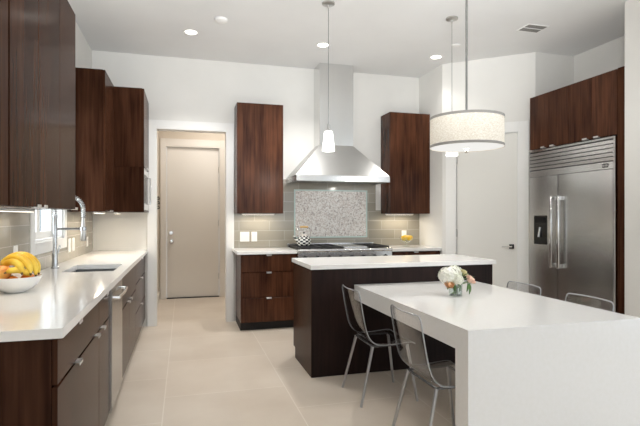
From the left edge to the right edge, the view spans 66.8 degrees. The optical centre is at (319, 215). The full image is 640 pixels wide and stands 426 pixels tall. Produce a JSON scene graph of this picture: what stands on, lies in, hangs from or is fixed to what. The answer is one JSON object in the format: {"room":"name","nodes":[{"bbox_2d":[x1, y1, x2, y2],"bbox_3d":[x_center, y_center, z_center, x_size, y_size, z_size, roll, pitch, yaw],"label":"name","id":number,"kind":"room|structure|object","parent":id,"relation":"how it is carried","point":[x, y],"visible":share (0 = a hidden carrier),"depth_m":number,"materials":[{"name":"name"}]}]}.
{"room":"kitchen","nodes":[
{"label":"kitchen","id":0,"kind":"room"},
{"bbox_2d":[0,21,92,273],"bbox_3d":[-1.550,-0.315,1.290,0.172,3.370,9.720,0,0,-16],"label":"wall","id":1,"kind":"structure","parent":0,"point":[14,226],"depth_m":4.35,"materials":[{"name":"beige tile"}]},
{"bbox_2d":[0,0,7,205],"bbox_3d":[-1.367,-0.718,1.594,0.365,1.354,0.906,0,0,-16],"label":"upper cabinet","id":2,"kind":"object","parent":1,"relation":"attached to","point":[3,3],"visible":1,"depth_m":2.03,"materials":[{"name":"brown wood"}]},
{"bbox_2d":[13,245,17,252],"bbox_3d":[-1.978,0.250,3.153,0.008,0.120,0.075,0,0,-16],"label":"outlet","id":3,"kind":"object","parent":1,"relation":"attached to","point":[15,247],"visible":0.34,"depth_m":3.14,"materials":[{"name":"white plastic"}]},
{"bbox_2d":[0,0,77,209],"bbox_3d":[-1.671,-0.718,2.679,0.365,1.354,1.316,0,0,-16],"label":"upper cabinet","id":4,"kind":"object","parent":1,"relation":"attached to","point":[41,33],"visible":0.96,"depth_m":2.57,"materials":[{"name":"brown wood"}]},
{"bbox_2d":[0,208,34,211],"bbox_3d":[-1.706,-0.033,2.638,0.036,0.018,0.900,0,0,-16],"label":"light bar","id":5,"kind":"object","parent":4,"relation":"attached to","point":[1,209],"visible":1,"depth_m":2.73,"materials":[{"name":"white plastic"}]},
{"bbox_2d":[30,210,66,255],"bbox_3d":[-2.296,-0.390,3.967,0.180,1.360,1.100,0,0,-16],"label":"window","id":6,"kind":"structure","parent":1,"relation":"in","point":[37,247],"depth_m":4.13,"materials":[{"name":"white glass"}]},
{"bbox_2d":[68,238,70,251],"bbox_3d":[-2.393,0.280,4.636,0.010,0.130,0.090,0,0,-16],"label":"light switch","id":7,"kind":"object","parent":1,"relation":"attached to","point":[69,239],"visible":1,"depth_m":4.63,"materials":[{"name":"white plastic"}]},
{"bbox_2d":[72,238,74,250],"bbox_3d":[-2.439,0.280,4.800,0.010,0.130,0.090,0,0,-16],"label":"light switch","id":8,"kind":"object","parent":1,"relation":"attached to","point":[73,239],"visible":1,"depth_m":4.79,"materials":[{"name":"white plastic"}]},
{"bbox_2d":[67,67,113,211],"bbox_3d":[-2.286,-0.718,4.873,0.365,1.354,0.617,0,0,-16],"label":"upper cabinet","id":9,"kind":"object","parent":1,"relation":"attached to","point":[94,89],"visible":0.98,"depth_m":4.59,"materials":[{"name":"brown wood"}]},
{"bbox_2d":[92,86,148,212],"bbox_3d":[-2.322,-0.719,5.569,0.665,1.353,0.738,0,0,-16],"label":"upper cabinet","id":10,"kind":"object","parent":1,"relation":"attached to","point":[131,105],"visible":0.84,"depth_m":5.26,"materials":[{"name":"brown wood"}]},
{"bbox_2d":[144,168,150,210],"bbox_3d":[-2.244,-0.296,5.591,0.539,0.469,0.694,0,0,-16],"label":"microwave","id":11,"kind":"object","parent":10,"relation":"in","point":[146,174],"visible":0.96,"depth_m":5.64,"materials":[{"name":"silver metal"}]},
{"bbox_2d":[157,131,158,293],"bbox_3d":[-2.478,-0.315,7.079,0.150,3.370,1.930,0,0,-16],"label":"wall","id":12,"kind":"structure","parent":0,"point":[157,131],"depth_m":7.60,"materials":[{"name":"beige paint"}]},
{"bbox_2d":[159,131,224,290],"bbox_3d":[-1.577,-0.315,8.344,2.570,3.370,0.120,0,0,-16],"label":"wall","id":13,"kind":"structure","parent":0,"point":[162,134],"depth_m":8.08,"materials":[{"name":"beige paint"}]},
{"bbox_2d":[157,291,159,306],"bbox_3d":[-1.300,1.300,7.394,2.290,0.140,1.860,0,0,-16],"label":"baseboard","id":14,"kind":"structure","parent":13,"relation":"attached to","point":[158,294],"depth_m":7.61,"materials":[{"name":"beige paint"}]},
{"bbox_2d":[160,138,224,298],"bbox_3d":[-2.119,0.045,8.140,1.065,2.650,0.120,0,0,-16],"label":"door","id":15,"kind":"structure","parent":13,"relation":"in","point":[192,171],"depth_m":8.15,"materials":[{"name":"beige paint"}]},
{"bbox_2d":[92,50,418,326],"bbox_3d":[-0.618,-0.315,6.519,4.470,3.370,0.152,0,0,-16],"label":"wall","id":16,"kind":"structure","parent":0,"point":[176,89],"depth_m":6.41,"materials":[{"name":"paint"}]},
{"bbox_2d":[147,119,233,326],"bbox_3d":[-1.652,0.085,6.231,1.064,2.570,0.168,0,0,-16],"label":"trim","id":17,"kind":"structure","parent":16,"relation":"attached to","point":[227,129],"depth_m":6.18,"materials":[{"name":"white paint"}]},
{"bbox_2d":[240,232,248,241],"bbox_3d":[-0.983,0.270,6.332,0.122,0.128,0.010,0,0,-16],"label":"light switch","id":18,"kind":"object","parent":16,"relation":"attached to","point":[244,236],"visible":1,"depth_m":6.33,"materials":[{"name":"white plastic"}]},
{"bbox_2d":[251,232,256,240],"bbox_3d":[-0.863,0.270,6.367,0.075,0.128,0.008,0,0,-16],"label":"outlet","id":19,"kind":"object","parent":16,"relation":"attached to","point":[253,234],"visible":1,"depth_m":6.36,"materials":[{"name":"white plastic"}]},
{"bbox_2d":[234,102,282,213],"bbox_3d":[-0.790,-0.721,6.234,0.583,1.378,0.325,0,0,-16],"label":"upper cabinet","id":20,"kind":"object","parent":16,"relation":"attached to","point":[258,128],"visible":1,"depth_m":6.08,"materials":[{"name":"brown wood"}]},
{"bbox_2d":[242,214,274,214],"bbox_3d":[-0.796,-0.023,6.247,0.420,0.018,0.036,0,0,-16],"label":"light bar","id":21,"kind":"object","parent":20,"relation":"attached to","point":[242,214],"visible":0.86,"depth_m":6.23,"materials":[{"name":"white plastic"}]},
{"bbox_2d":[294,189,366,237],"bbox_3d":[0.156,-0.030,6.649,1.050,0.656,0.012,0,0,-16],"label":"mosaic panel","id":22,"kind":"object","parent":16,"relation":"attached to","point":[327,213],"visible":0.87,"depth_m":6.64,"materials":[{"name":"grey glass"}]},
{"bbox_2d":[286,63,389,184],"bbox_3d":[0.221,-1.214,6.360,1.232,1.568,0.628,0,0,-16],"label":"range hood","id":23,"kind":"object","parent":16,"relation":"attached to","point":[346,164],"visible":0.99,"depth_m":6.33,"materials":[{"name":"silver metal"}]},
{"bbox_2d":[381,112,429,213],"bbox_3d":[1.191,-0.721,6.789,0.598,1.378,0.325,0,0,-16],"label":"upper cabinet","id":24,"kind":"object","parent":16,"relation":"attached to","point":[405,137],"visible":1,"depth_m":6.64,"materials":[{"name":"brown wood"}]},
{"bbox_2d":[105,297,454,425],"bbox_3d":[1.193,1.420,3.061,6.450,0.100,11.950,0,0,-16],"label":"floor","id":25,"kind":"structure","parent":0,"point":[196,367],"depth_m":3.94,"materials":[{"name":"beige tile"}]},
{"bbox_2d":[0,302,100,425],"bbox_3d":[-1.400,0.914,2.199,0.628,0.912,0.928,0,0,-16],"label":"base cabinet","id":26,"kind":"object","parent":25,"relation":"on","point":[45,382],"visible":0.87,"depth_m":1.83,"materials":[{"name":"brown wood"}]},
{"bbox_2d":[98,291,109,425],"bbox_3d":[-1.580,0.914,2.843,0.628,0.912,0.405,0,0,-16],"label":"base cabinet","id":27,"kind":"object","parent":25,"relation":"on","point":[104,303],"visible":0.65,"depth_m":2.92,"materials":[{"name":"brown wood"}]},
{"bbox_2d":[77,265,135,377],"bbox_3d":[-1.947,0.914,4.152,0.628,0.912,1.171,0,0,-16],"label":"base cabinet","id":28,"kind":"object","parent":25,"relation":"on","point":[129,298],"visible":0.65,"depth_m":4.17,"materials":[{"name":"brown wood"}]},
{"bbox_2d":[109,279,127,412],"bbox_3d":[-1.689,0.916,3.318,0.676,0.907,0.562,0,0,-16],"label":"dishwasher","id":29,"kind":"object","parent":25,"relation":"on","point":[116,293],"visible":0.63,"depth_m":3.29,"materials":[{"name":"silver metal"}]},
{"bbox_2d":[135,256,144,340],"bbox_3d":[-2.275,0.914,5.319,0.628,0.912,1.247,0,0,-16],"label":"base cabinet","id":30,"kind":"object","parent":25,"relation":"on","point":[140,266],"visible":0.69,"depth_m":5.33,"materials":[{"name":"brown wood"}]},
{"bbox_2d":[0,250,147,341],"bbox_3d":[-1.855,0.437,3.831,0.634,0.038,4.379,0,0,-16],"label":"countertop","id":31,"kind":"structure","parent":30,"relation":"on","point":[62,297],"depth_m":2.52,"materials":[{"name":"white stone"}]},
{"bbox_2d":[0,273,42,292],"bbox_3d":[-1.674,0.373,2.667,0.262,0.088,0.262,0,0,-16],"label":"fruit bowl","id":32,"kind":"object","parent":31,"relation":"on","point":[16,285],"visible":0.88,"depth_m":2.59,"materials":[{"name":"white ceramic"}]},
{"bbox_2d":[0,265,10,278],"bbox_3d":[-1.714,0.311,2.593,0.120,0.096,0.092,0,0,-21],"label":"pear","id":33,"kind":"object","parent":32,"relation":"in","point":[3,268],"visible":0.56,"depth_m":2.57,"materials":[{"name":"orange food"}]},
{"bbox_2d":[0,251,40,275],"bbox_3d":[-1.650,0.264,2.639,0.221,0.137,0.148,0,0,-16],"label":"banana bunch","id":34,"kind":"object","parent":32,"relation":"in","point":[20,259],"visible":0.91,"depth_m":2.62,"materials":[{"name":"yellow food"}]},
{"bbox_2d":[51,195,86,268],"bbox_3d":[-2.011,0.121,3.897,0.261,0.593,0.112,0,0,-16],"label":"faucet","id":35,"kind":"object","parent":31,"relation":"on","point":[83,228],"visible":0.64,"depth_m":3.85,"materials":[{"name":"silver metal"}]},
{"bbox_2d":[73,268,116,271],"bbox_3d":[-1.821,0.584,3.911,0.389,0.252,0.589,0,0,-16],"label":"sink","id":36,"kind":"object","parent":31,"relation":"in","point":[78,270],"visible":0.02,"depth_m":4.17,"materials":[{"name":"silver metal"}]},
{"bbox_2d":[236,254,295,329],"bbox_3d":[-0.692,0.914,6.101,0.670,0.912,0.633,0,0,-16],"label":"base cabinet","id":37,"kind":"object","parent":25,"relation":"on","point":[264,282],"visible":0.89,"depth_m":5.82,"materials":[{"name":"brown wood"}]},
{"bbox_2d":[232,247,296,254],"bbox_3d":[-0.710,0.437,6.083,0.718,0.038,0.637,0,0,-16],"label":"countertop","id":38,"kind":"structure","parent":37,"relation":"on","point":[275,250],"depth_m":5.87,"materials":[{"name":"white stone"}]},
{"bbox_2d":[287,242,392,257],"bbox_3d":[0.247,0.868,6.297,1.232,1.005,0.737,0,0,-16],"label":"range","id":39,"kind":"object","parent":25,"relation":"on","point":[341,249],"visible":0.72,"depth_m":6.07,"materials":[{"name":"silver metal"}]},
{"bbox_2d":[293,226,310,245],"bbox_3d":[-0.221,0.253,6.249,0.222,0.252,0.194,0,0,12],"label":"tea kettle","id":40,"kind":"object","parent":39,"relation":"on","point":[303,239],"visible":1,"depth_m":6.19,"materials":[{"name":"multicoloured ceramic"}]},
{"bbox_2d":[287,247,386,249],"bbox_3d":[0.236,0.422,6.338,1.230,0.024,0.653,0,0,-16],"label":"cooktop","id":41,"kind":"object","parent":39,"relation":"in","point":[295,248],"depth_m":6.05,"materials":[{"name":"silver metal"}]},
{"bbox_2d":[341,285,417,407],"bbox_3d":[0.438,0.957,3.732,0.486,0.832,0.442,0,0,-16],"label":"acrylic chair","id":42,"kind":"object","parent":25,"relation":"on","point":[389,344],"visible":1,"depth_m":3.63,"materials":[{"name":"grey"}]},
{"bbox_2d":[292,254,495,377],"bbox_3d":[0.691,0.893,4.690,1.807,0.954,0.751,0,0,-16],"label":"kitchen island","id":43,"kind":"object","parent":25,"relation":"on","point":[323,336],"visible":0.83,"depth_m":4.26,"materials":[{"name":"brown wood"}]},
{"bbox_2d":[392,251,439,255],"bbox_3d":[1.172,0.914,6.624,0.716,0.912,0.633,0,0,-16],"label":"base cabinet","id":44,"kind":"object","parent":25,"relation":"on","point":[397,252],"visible":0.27,"depth_m":6.34,"materials":[{"name":"brown wood"}]},
{"bbox_2d":[387,245,441,251],"bbox_3d":[1.176,0.437,6.611,0.720,0.038,0.637,0,0,-16],"label":"countertop","id":45,"kind":"structure","parent":44,"relation":"on","point":[395,248],"depth_m":6.38,"materials":[{"name":"white stone"}]},
{"bbox_2d":[390,304,454,425],"bbox_3d":[0.697,0.957,2.870,0.486,0.832,0.442,0,0,-16],"label":"acrylic chair","id":46,"kind":"object","parent":25,"relation":"on","point":[449,387],"visible":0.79,"depth_m":3.00,"materials":[{"name":"grey"}]},
{"bbox_2d":[354,280,639,425],"bbox_3d":[1.083,0.983,3.514,1.143,0.775,1.752,0,0,-16],"label":"dining table","id":47,"kind":"object","parent":25,"relation":"on","point":[522,358],"visible":0.96,"depth_m":2.72,"materials":[{"name":"white stone"}]},
{"bbox_3d":[1.013,0.545,3.628,0.104,0.100,0.104,0,0,-16],"label":"glass vase","id":48,"kind":"object","parent":47,"relation":"on","visible":0},
{"bbox_2d":[438,267,458,293],"bbox_3d":[0.958,0.480,3.603,0.165,0.208,0.157,0,0,-16],"label":"hydrangea","id":49,"kind":"object","parent":48,"relation":"in","point":[445,274],"visible":0.91,"depth_m":3.55,"materials":[{"name":"white plant"}]},
{"bbox_2d":[444,281,454,287],"bbox_3d":[0.986,0.526,3.574,0.166,0.117,0.066,0,0,-39],"label":"rose","id":50,"kind":"object","parent":48,"relation":"in","point":[450,284],"visible":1,"depth_m":3.54,"materials":[{"name":"brown plant"}]},
{"bbox_2d":[449,265,461,293],"bbox_3d":[1.015,0.477,3.670,0.133,0.212,0.131,0,0,-16],"label":"hydrangea","id":51,"kind":"object","parent":48,"relation":"in","point":[456,267],"visible":0.29,"depth_m":3.63,"materials":[{"name":"white plant"}]},
{"bbox_2d":[452,274,463,284],"bbox_3d":[1.005,0.506,3.577,0.097,0.156,0.111,0,0,-33],"label":"hydrangea","id":52,"kind":"object","parent":48,"relation":"in","point":[458,279],"visible":0.77,"depth_m":3.54,"materials":[{"name":"white plant"}]},
{"bbox_2d":[451,275,475,293],"bbox_3d":[1.074,0.512,3.604,0.175,0.145,0.074,0,0,-4],"label":"rose","id":53,"kind":"object","parent":48,"relation":"in","point":[471,279],"visible":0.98,"depth_m":3.61,"materials":[{"name":"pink plant"}]},
{"bbox_2d":[457,281,470,293],"bbox_3d":[1.086,0.522,3.615,0.180,0.129,0.064,0,0,-8],"label":"leaf sprig","id":54,"kind":"object","parent":48,"relation":"in","point":[468,285],"visible":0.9,"depth_m":3.60,"materials":[{"name":"green plant"}]},
{"bbox_2d":[506,281,540,295],"bbox_3d":[1.424,0.957,3.826,0.486,0.832,0.442,0,0,-16],"label":"acrylic chair","id":55,"kind":"object","parent":25,"relation":"on","point":[508,281],"visible":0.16,"depth_m":3.89,"materials":[{"name":"grey"}]},
{"bbox_2d":[529,136,617,312],"bbox_3d":[2.961,0.302,5.288,0.772,2.135,1.205,0,0,-16],"label":"refrigerator","id":56,"kind":"object","parent":25,"relation":"on","point":[573,188],"visible":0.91,"depth_m":5.08,"materials":[{"name":"silver metal"}]},
{"bbox_2d":[530,69,617,150],"bbox_3d":[2.992,-1.092,5.292,0.720,0.626,1.208,0,0,-16],"label":"wall cabinet","id":57,"kind":"object","parent":56,"relation":"on","point":[587,109],"visible":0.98,"depth_m":5.09,"materials":[{"name":"brown wood"}]},
{"bbox_2d":[565,293,613,311],"bbox_3d":[1.599,0.957,3.201,0.486,0.832,0.442,0,0,-16],"label":"acrylic chair","id":58,"kind":"object","parent":25,"relation":"on","point":[567,293],"visible":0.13,"depth_m":3.26,"materials":[{"name":"grey"}]},
{"bbox_2d":[618,66,624,313],"bbox_3d":[3.186,-0.018,4.675,0.721,2.776,0.073,0,0,-16],"label":"end panel","id":59,"kind":"object","parent":25,"relation":"on","point":[621,71],"visible":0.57,"depth_m":4.57,"materials":[{"name":"brown wood"}]},
{"bbox_2d":[68,0,627,77],"bbox_3d":[1.193,-2.050,3.061,6.450,0.100,11.950,0,0,-16],"label":"ceiling","id":60,"kind":"structure","parent":0,"point":[380,37],"depth_m":5.23,"materials":[{"name":"paint"}]},
{"bbox_2d":[182,29,198,34],"bbox_3d":[-1.403,-1.997,5.272,0.180,0.004,0.180,0,0,-16],"label":"recessed light","id":61,"kind":"object","parent":60,"relation":"in","point":[185,31],"visible":1,"depth_m":5.27,"materials":[{"name":"white plastic"}]},
{"bbox_2d":[215,16,227,23],"bbox_3d":[-1.005,-1.982,4.924,0.130,0.034,0.130,0,0,-16],"label":"smoke detector","id":62,"kind":"object","parent":60,"relation":"attached to","point":[221,20],"visible":1,"depth_m":4.89,"materials":[{"name":"white plastic"}]},
{"bbox_2d":[315,42,330,47],"bbox_3d":[0.035,-1.997,5.672,0.180,0.004,0.180,0,0,-16],"label":"recessed light","id":63,"kind":"object","parent":60,"relation":"in","point":[321,44],"visible":0.89,"depth_m":5.68,"materials":[{"name":"white plastic"}]},
{"bbox_2d":[322,0,334,151],"bbox_3d":[0.079,-1.304,4.550,0.120,1.391,0.120,0,0,-16],"label":"pendant light","id":64,"kind":"object","parent":60,"relation":"hanging from","point":[328,141],"visible":1,"depth_m":4.53,"materials":[{"name":"white glass"}]},
{"bbox_2d":[429,55,442,59],"bbox_3d":[1.459,-1.997,6.101,0.180,0.004,0.180,0,0,-16],"label":"recessed light","id":65,"kind":"object","parent":60,"relation":"in","point":[434,57],"visible":1,"depth_m":6.11,"materials":[{"name":"white plastic"}]},
{"bbox_2d":[446,16,457,156],"bbox_3d":[1.333,-1.304,4.899,0.120,1.391,0.120,0,0,-16],"label":"pendant light","id":66,"kind":"object","parent":60,"relation":"hanging from","point":[451,19],"visible":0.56,"depth_m":4.87,"materials":[{"name":"white glass"}]},
{"bbox_2d":[430,0,504,153],"bbox_3d":[1.063,-1.226,3.518,0.522,1.546,0.522,0,0,-16],"label":"drum pendant","id":67,"kind":"object","parent":60,"relation":"hanging from","point":[466,130],"visible":1,"depth_m":3.33,"materials":[{"name":"white fabric"}]},
{"bbox_2d":[431,142,503,151],"bbox_3d":[1.063,-0.499,3.518,0.510,0.001,0.510,0,0,-16],"label":"diffuser","id":68,"kind":"object","parent":67,"relation":"attached to","point":[474,146],"depth_m":3.48,"materials":[{"name":"white plastic"}]},
{"bbox_2d":[516,23,549,32],"bbox_3d":[2.265,-1.996,5.163,0.258,0.007,0.198,0,0,-16],"label":"ceiling vent","id":69,"kind":"object","parent":60,"relation":"in","point":[530,28],"visible":1,"depth_m":5.16,"materials":[{"name":"white plastic"}]},
{"bbox_2d":[419,65,441,253],"bbox_3d":[1.583,-0.315,6.727,0.120,3.370,0.660,0,0,-16],"label":"wall","id":70,"kind":"structure","parent":0,"point":[430,84],"depth_m":6.62,"materials":[{"name":"paint"}]},
{"bbox_2d":[442,52,534,253],"bbox_3d":[2.147,-0.315,6.211,1.120,3.370,0.120,0,0,25],"label":"wall","id":71,"kind":"structure","parent":0,"point":[505,84],"depth_m":6.14,"materials":[{"name":"paint"}]},
{"bbox_2d":[446,120,528,292],"bbox_3d":[2.124,0.100,6.192,1.005,2.540,0.173,0,0,25],"label":"door","id":72,"kind":"structure","parent":71,"relation":"in","point":[487,192],"depth_m":6.12,"materials":[{"name":"white paint"}]},
{"bbox_2d":[535,52,573,95],"bbox_3d":[2.888,-0.315,6.054,0.570,3.370,0.120,0,0,-16],"label":"wall","id":73,"kind":"structure","parent":0,"point":[552,71],"depth_m":5.99,"materials":[{"name":"paint"}]},
{"bbox_2d":[574,36,624,82],"bbox_3d":[3.428,-0.315,5.406,0.120,3.370,1.660,0,0,-16],"label":"wall","id":74,"kind":"structure","parent":0,"point":[609,56],"depth_m":5.68,"materials":[{"name":"paint"}]},
{"bbox_2d":[625,0,639,317],"bbox_3d":[4.120,-0.315,1.363,0.730,3.370,6.800,0,0,-16],"label":"wall","id":75,"kind":"structure","parent":0,"point":[632,7],"depth_m":4.45,"materials":[{"name":"paint"}]},
{"label":"outside","id":76,"kind":"structure","parent":0,"visible":0},
{"bbox_2d":[40,210,41,230],"bbox_3d":[-4.770,-0.430,6.177,3.150,3.600,0.130,0,0,-16],"label":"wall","id":77,"kind":"structure","parent":76,"point":[40,210],"depth_m":6.44,"materials":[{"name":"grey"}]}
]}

